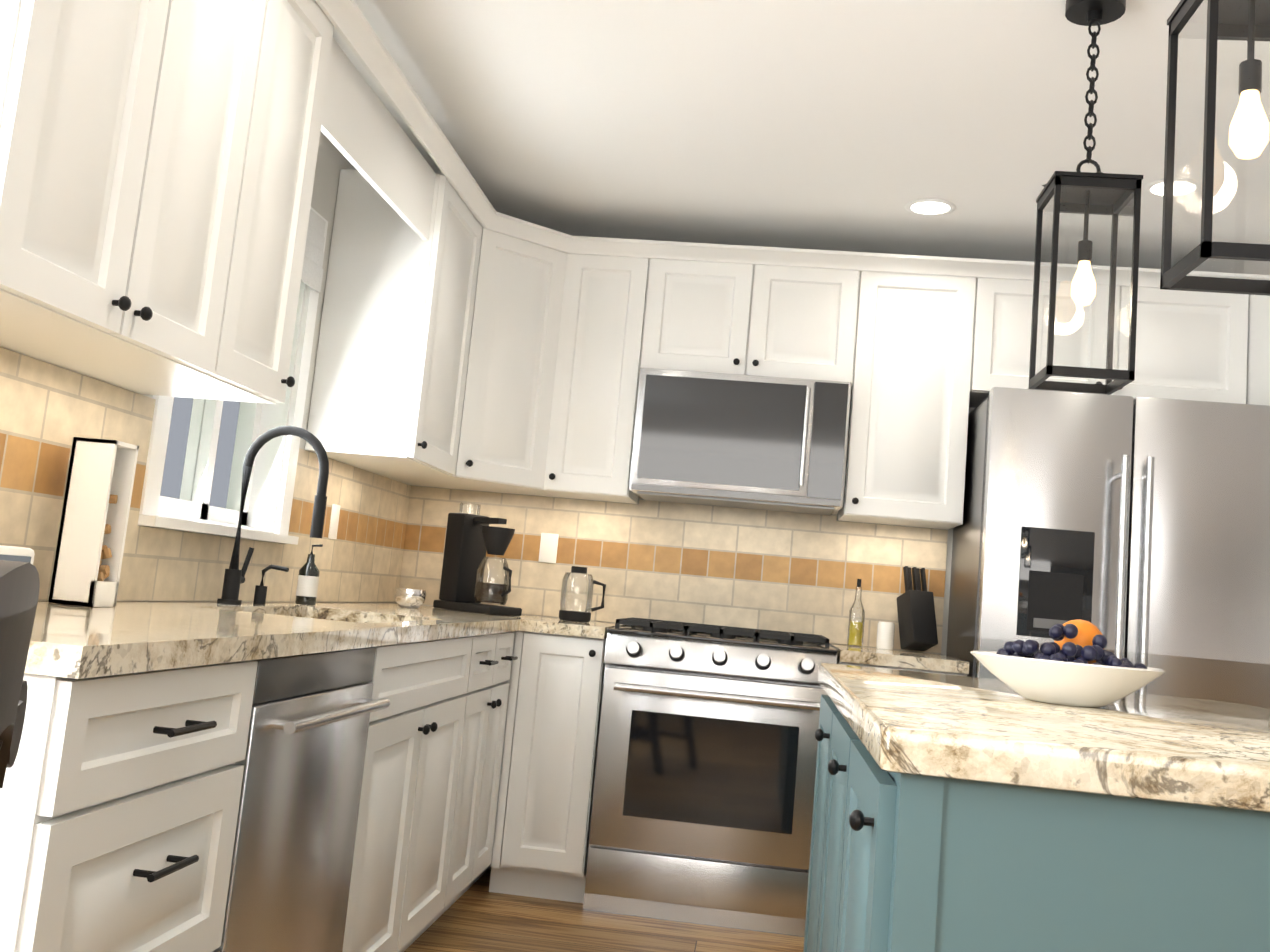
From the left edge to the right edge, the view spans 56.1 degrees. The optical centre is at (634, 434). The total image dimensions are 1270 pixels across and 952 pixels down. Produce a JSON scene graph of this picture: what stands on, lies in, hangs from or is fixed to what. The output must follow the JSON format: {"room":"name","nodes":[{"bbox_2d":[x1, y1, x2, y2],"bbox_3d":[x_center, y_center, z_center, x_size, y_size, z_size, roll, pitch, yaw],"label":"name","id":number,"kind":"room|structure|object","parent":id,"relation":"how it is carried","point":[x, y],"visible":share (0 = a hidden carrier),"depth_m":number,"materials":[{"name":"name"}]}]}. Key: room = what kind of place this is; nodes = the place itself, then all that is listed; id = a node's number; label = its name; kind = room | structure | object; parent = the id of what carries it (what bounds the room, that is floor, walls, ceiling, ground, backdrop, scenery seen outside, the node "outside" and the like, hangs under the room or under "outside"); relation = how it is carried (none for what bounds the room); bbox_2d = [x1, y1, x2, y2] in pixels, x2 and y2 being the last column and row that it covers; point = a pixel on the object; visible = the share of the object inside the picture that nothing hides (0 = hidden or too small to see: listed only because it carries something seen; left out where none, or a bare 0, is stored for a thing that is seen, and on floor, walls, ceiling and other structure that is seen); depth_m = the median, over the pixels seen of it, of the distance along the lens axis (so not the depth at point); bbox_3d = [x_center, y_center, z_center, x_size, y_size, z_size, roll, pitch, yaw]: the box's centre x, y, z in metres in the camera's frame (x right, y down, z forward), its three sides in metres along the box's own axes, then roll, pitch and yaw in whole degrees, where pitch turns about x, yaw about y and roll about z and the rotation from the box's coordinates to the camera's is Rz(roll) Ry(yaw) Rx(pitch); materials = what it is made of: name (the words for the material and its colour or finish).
{"room":"kitchen","nodes":[
{"label":"kitchen","id":0,"kind":"room"},
{"bbox_2d":[31,131,404,602],"bbox_3d":[-1.175,0.121,3.140,0.150,2.460,3.360,4,-8,7],"label":"wall","id":1,"kind":"structure","parent":0,"point":[332,161],"depth_m":3.72,"materials":[{"name":"grey paint"}]},
{"bbox_2d":[0,0,275,383],"bbox_3d":[-0.990,-0.627,2.069,0.347,0.910,0.700,4,-8,7],"label":"upper cabinet","id":2,"kind":"object","parent":1,"relation":"attached to","point":[158,159],"depth_m":2.01,"materials":[{"name":"white wood"}]},
{"bbox_2d":[315,0,1269,287],"bbox_3d":[0.565,-0.818,3.158,3.145,0.056,3.214,4,-8,7],"label":"crown molding","id":3,"kind":"structure","parent":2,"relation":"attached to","point":[351,24],"depth_m":4.30,"materials":[{"name":"white wood"}]},
{"bbox_2d":[0,347,415,601],"bbox_3d":[-1.096,0.206,3.146,0.014,0.468,3.304,4,-8,7],"label":"backsplash","id":4,"kind":"structure","parent":1,"relation":"attached to","point":[382,539],"depth_m":2.83,"materials":[{"name":"tile"}]},
{"bbox_2d":[88,0,339,403],"bbox_3d":[-0.935,-0.554,2.586,0.347,0.910,0.350,4,-8,7],"label":"upper cabinet","id":5,"kind":"object","parent":1,"relation":"attached to","point":[304,62],"depth_m":2.58,"materials":[{"name":"white wood"}]},
{"bbox_2d":[138,207,327,544],"bbox_3d":[-1.112,-0.233,3.234,0.200,1.005,0.858,4,-8,7],"label":"kitchen window","id":6,"kind":"structure","parent":1,"relation":"in","point":[269,499],"depth_m":3.52,"materials":[{"name":"white wood"}]},
{"bbox_2d":[305,164,482,475],"bbox_3d":[-0.785,-0.353,3.991,0.347,0.910,0.515,4,-8,7],"label":"upper cabinet","id":7,"kind":"object","parent":1,"relation":"attached to","point":[388,390],"depth_m":3.75,"materials":[{"name":"white wood"}]},
{"bbox_2d":[360,228,566,496],"bbox_3d":[-0.595,-0.265,4.526,0.613,0.910,0.610,4,-8,7],"label":"upper cabinet","id":8,"kind":"object","parent":1,"relation":"attached to","point":[507,402],"visible":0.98,"depth_m":4.34,"materials":[{"name":"white wood"}]},
{"bbox_2d":[404,868,803,951],"bbox_3d":[1.723,1.323,0.435,7.900,0.100,8.100,4,-8,7],"label":"floor","id":9,"kind":"structure","parent":0,"point":[477,916],"depth_m":3.69,"materials":[{"name":"brown wood"}]},
{"bbox_2d":[0,560,39,787],"bbox_3d":[-0.651,0.547,0.517,0.556,1.035,0.584,8,-8,-19],"label":"dining chair","id":10,"kind":"object","parent":9,"relation":"on","point":[19,588],"visible":1,"depth_m":0.69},
{"bbox_2d":[0,658,271,951],"bbox_3d":[-0.999,0.746,1.696,0.621,0.880,0.550,4,-8,7],"label":"base cabinet","id":11,"kind":"object","parent":9,"relation":"on","point":[128,801],"depth_m":1.63,"materials":[{"name":"white wood"}]},
{"bbox_2d":[236,645,387,951],"bbox_3d":[-0.938,0.828,2.272,0.621,0.880,0.620,4,-8,7],"label":"dishwasher","id":12,"kind":"object","parent":9,"relation":"on","point":[339,801],"depth_m":2.27,"materials":[{"name":"silver metal"}]},
{"bbox_2d":[352,632,515,951],"bbox_3d":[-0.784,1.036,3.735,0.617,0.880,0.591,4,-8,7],"label":"base cabinet","id":13,"kind":"object","parent":9,"relation":"on","point":[432,808],"depth_m":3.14,"materials":[{"name":"white wood"}]},
{"bbox_2d":[24,601,523,678],"bbox_3d":[-0.810,0.481,3.088,0.634,0.039,3.280,4,-8,7],"label":"countertop","id":14,"kind":"structure","parent":13,"relation":"on","point":[82,642],"depth_m":2.10,"materials":[{"name":"stone"}]},
{"bbox_2d":[0,545,34,564],"bbox_3d":[-1.115,0.242,2.049,0.052,0.105,0.150,2,-8,22],"label":"desk clock","id":15,"kind":"object","parent":14,"relation":"on","point":[15,553],"visible":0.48,"depth_m":2.08,"materials":[{"name":"white plastic"}]},
{"bbox_2d":[48,437,138,606],"bbox_3d":[-1.089,0.177,2.401,0.090,0.330,0.090,4,-8,7],"label":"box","id":16,"kind":"object","parent":14,"relation":"on","point":[93,526],"visible":1,"depth_m":2.37,"materials":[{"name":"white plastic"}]},
{"bbox_2d":[217,426,328,604],"bbox_3d":[-0.925,0.225,3.203,0.256,0.477,0.246,4,-8,7],"label":"faucet","id":17,"kind":"object","parent":14,"relation":"on","point":[234,577],"visible":1,"depth_m":3.11,"materials":[{"name":"black metal"}]},
{"bbox_2d":[295,544,322,604],"bbox_3d":[-0.972,0.415,3.553,0.061,0.181,0.059,4,-8,7],"label":"soap bottle","id":18,"kind":"object","parent":14,"relation":"on","point":[307,583],"visible":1,"depth_m":3.53,"materials":[{"name":"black glass"}]},
{"bbox_2d":[395,588,425,607],"bbox_3d":[-0.789,0.575,4.182,0.110,0.065,0.108,4,-8,7],"label":"sugar bowl","id":19,"kind":"object","parent":14,"relation":"on","point":[409,598],"visible":0.98,"depth_m":4.14,"materials":[{"name":"silver metal"}]},
{"bbox_2d":[433,503,521,615],"bbox_3d":[-0.565,0.459,4.435,0.331,0.400,0.160,-1,-10,41],"label":"coffee maker","id":20,"kind":"object","parent":14,"relation":"on","point":[471,540],"visible":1,"depth_m":4.43,"materials":[{"name":"black plastic"}]},
{"bbox_2d":[489,631,605,902],"bbox_3d":[-0.271,1.156,4.286,0.326,0.880,0.617,4,-8,7],"label":"base cabinet","id":21,"kind":"object","parent":9,"relation":"on","point":[545,797],"depth_m":4.00,"materials":[{"name":"white wood"}]},
{"bbox_2d":[524,615,625,638],"bbox_3d":[-0.200,0.702,4.332,0.266,0.039,0.640,4,-8,7],"label":"countertop","id":22,"kind":"structure","parent":21,"relation":"on","point":[538,624],"depth_m":4.03,"materials":[{"name":"stone"}]},
{"bbox_2d":[559,566,605,621],"bbox_3d":[-0.193,0.594,4.430,0.166,0.200,0.120,4,-8,7],"label":"glass kettle","id":23,"kind":"object","parent":22,"relation":"on","point":[576,615],"visible":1,"depth_m":4.42,"materials":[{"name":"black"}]},
{"bbox_2d":[583,617,837,936],"bbox_3d":[0.276,1.155,4.173,0.766,0.950,0.701,4,-8,7],"label":"range","id":24,"kind":"object","parent":9,"relation":"on","point":[703,793],"visible":0.92,"depth_m":3.90,"materials":[{"name":"silver metal"}]},
{"bbox_2d":[837,660,966,675],"bbox_3d":[0.872,1.243,4.152,0.414,0.880,0.617,4,-8,7],"label":"base cabinet","id":25,"kind":"object","parent":9,"relation":"on","point":[844,663],"depth_m":3.92,"materials":[{"name":"white"}]},
{"bbox_2d":[830,644,968,673],"bbox_3d":[0.913,0.787,4.205,0.415,0.039,0.634,4,-8,7],"label":"countertop","id":26,"kind":"structure","parent":25,"relation":"on","point":[850,654],"depth_m":3.90,"materials":[{"name":"stone"}]},
{"bbox_2d":[847,579,864,646],"bbox_3d":[0.831,0.665,4.453,0.058,0.250,0.057,4,-8,7],"label":"oil bottle","id":27,"kind":"object","parent":26,"relation":"on","point":[855,633],"visible":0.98,"depth_m":4.43,"materials":[{"name":"clear glass"}]},
{"bbox_2d":[876,621,894,649],"bbox_3d":[0.934,0.748,4.441,0.064,0.100,0.062,4,-8,7],"label":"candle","id":28,"kind":"object","parent":26,"relation":"on","point":[885,635],"visible":0.94,"depth_m":4.42,"materials":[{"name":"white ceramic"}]},
{"bbox_2d":[897,566,937,650],"bbox_3d":[1.048,0.645,4.416,0.100,0.308,0.163,7,-8,-13],"label":"knife block","id":29,"kind":"object","parent":26,"relation":"on","point":[917,619],"visible":0.98,"depth_m":4.38,"materials":[{"name":"black wood"}]},
{"bbox_2d":[803,694,1269,951],"bbox_3d":[0.624,0.939,1.994,0.669,0.869,1.478,4,-8,7],"label":"kitchen island","id":30,"kind":"object","parent":9,"relation":"on","point":[901,862],"visible":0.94,"depth_m":1.33,"materials":[{"name":"teal wood"}]},
{"bbox_2d":[818,663,1269,811],"bbox_3d":[0.830,0.496,2.035,0.955,0.049,1.530,4,-8,7],"label":"island countertop","id":31,"kind":"structure","parent":30,"relation":"on","point":[1178,749],"depth_m":1.43,"materials":[{"name":"stone"}]},
{"bbox_2d":[970,619,1165,707],"bbox_3d":[0.756,0.396,2.092,0.324,0.148,0.324,4,-8,7],"label":"fruit bowl","id":32,"kind":"object","parent":31,"relation":"on","point":[1074,663],"visible":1,"depth_m":2.01,"materials":[{"name":"white ceramic"}]},
{"bbox_2d":[946,387,1269,708],"bbox_3d":[1.581,0.816,4.061,0.910,1.825,0.732,4,-8,7],"label":"fridge","id":33,"kind":"object","parent":9,"relation":"on","point":[1135,530],"visible":0.46,"depth_m":3.83,"materials":[{"name":"silver metal"}]},
{"bbox_2d":[1246,294,1269,405],"bbox_3d":[2.092,0.633,4.093,0.023,2.287,0.646,4,-8,7],"label":"panel","id":34,"kind":"object","parent":9,"relation":"on","point":[1258,371],"visible":0.12,"depth_m":4.11,"materials":[{"name":"white wood"}]},
{"bbox_2d":[396,407,974,654],"bbox_3d":[2.550,0.635,4.452,7.300,2.460,0.150,4,-8,7],"label":"wall","id":35,"kind":"structure","parent":0,"point":[947,592],"depth_m":4.54,"materials":[{"name":"grey paint"}]},
{"bbox_2d":[544,253,651,503],"bbox_3d":[-0.125,-0.212,4.602,0.318,0.910,0.347,4,-8,7],"label":"upper cabinet","id":36,"kind":"object","parent":35,"relation":"attached to","point":[604,321],"depth_m":4.43,"materials":[{"name":"white wood"}]},
{"bbox_2d":[404,486,947,653],"bbox_3d":[0.138,0.506,4.642,2.095,0.487,0.014,4,-8,7],"label":"backsplash","id":37,"kind":"structure","parent":35,"relation":"attached to","point":[668,561],"depth_m":4.63,"materials":[{"name":"tile"}]},
{"bbox_2d":[644,258,863,384],"bbox_3d":[0.441,-0.405,4.569,0.782,0.435,0.347,4,-8,7],"label":"upper cabinet","id":38,"kind":"object","parent":35,"relation":"attached to","point":[713,317],"depth_m":4.40,"materials":[{"name":"white wood"}]},
{"bbox_2d":[629,368,850,514],"bbox_3d":[0.395,0.032,4.459,0.768,0.460,0.441,4,-8,7],"label":"microwave","id":39,"kind":"object","parent":38,"relation":"attached to","point":[744,441],"visible":1,"depth_m":4.28,"materials":[{"name":"silver metal"}]},
{"bbox_2d":[838,271,979,529],"bbox_3d":[1.014,-0.126,4.469,0.418,0.910,0.347,4,-8,7],"label":"upper cabinet","id":40,"kind":"object","parent":35,"relation":"attached to","point":[922,363],"depth_m":4.30,"materials":[{"name":"white wood"}]},
{"bbox_2d":[976,278,1248,406],"bbox_3d":[1.711,-0.312,4.421,0.946,0.430,0.347,4,-8,7],"label":"upper cabinet","id":41,"kind":"object","parent":35,"relation":"attached to","point":[1191,345],"depth_m":4.24,"materials":[{"name":"white wood"}]},
{"bbox_2d":[333,0,1269,274],"bbox_3d":[1.954,-1.204,0.771,7.900,0.100,8.100,4,-8,7],"label":"ceiling","id":42,"kind":"structure","parent":0,"point":[835,124],"depth_m":3.47,"materials":[{"name":"white paint"}]},
{"bbox_2d":[905,198,955,215],"bbox_3d":[1.024,-0.788,4.132,0.174,0.008,0.174,4,-8,7],"label":"recessed light","id":43,"kind":"object","parent":42,"relation":"in","point":[930,207],"visible":1,"depth_m":4.12,"materials":[{"name":"white"}]},
{"bbox_2d":[1028,0,1142,394],"bbox_3d":[1.002,-0.544,2.637,0.200,0.884,0.200,4,-8,7],"label":"pendant light","id":44,"kind":"object","parent":42,"relation":"hanging from","point":[1117,197],"visible":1,"depth_m":2.61,"materials":[{"name":"black metal"}]},
{"bbox_2d":[1143,179,1163,197],"bbox_3d":[1.696,-0.777,3.754,0.174,0.008,0.174,4,-8,7],"label":"recessed light","id":45,"kind":"object","parent":42,"relation":"in","point":[1154,188],"visible":0.35,"depth_m":3.77,"materials":[{"name":"white"}]},
{"bbox_2d":[1160,0,1269,295],"bbox_3d":[0.907,-0.665,1.750,0.200,0.894,0.200,4,-8,7],"label":"pendant light","id":46,"kind":"object","parent":42,"relation":"hanging from","point":[1198,29],"visible":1,"depth_m":1.73,"materials":[{"name":"black metal"}]}
]}

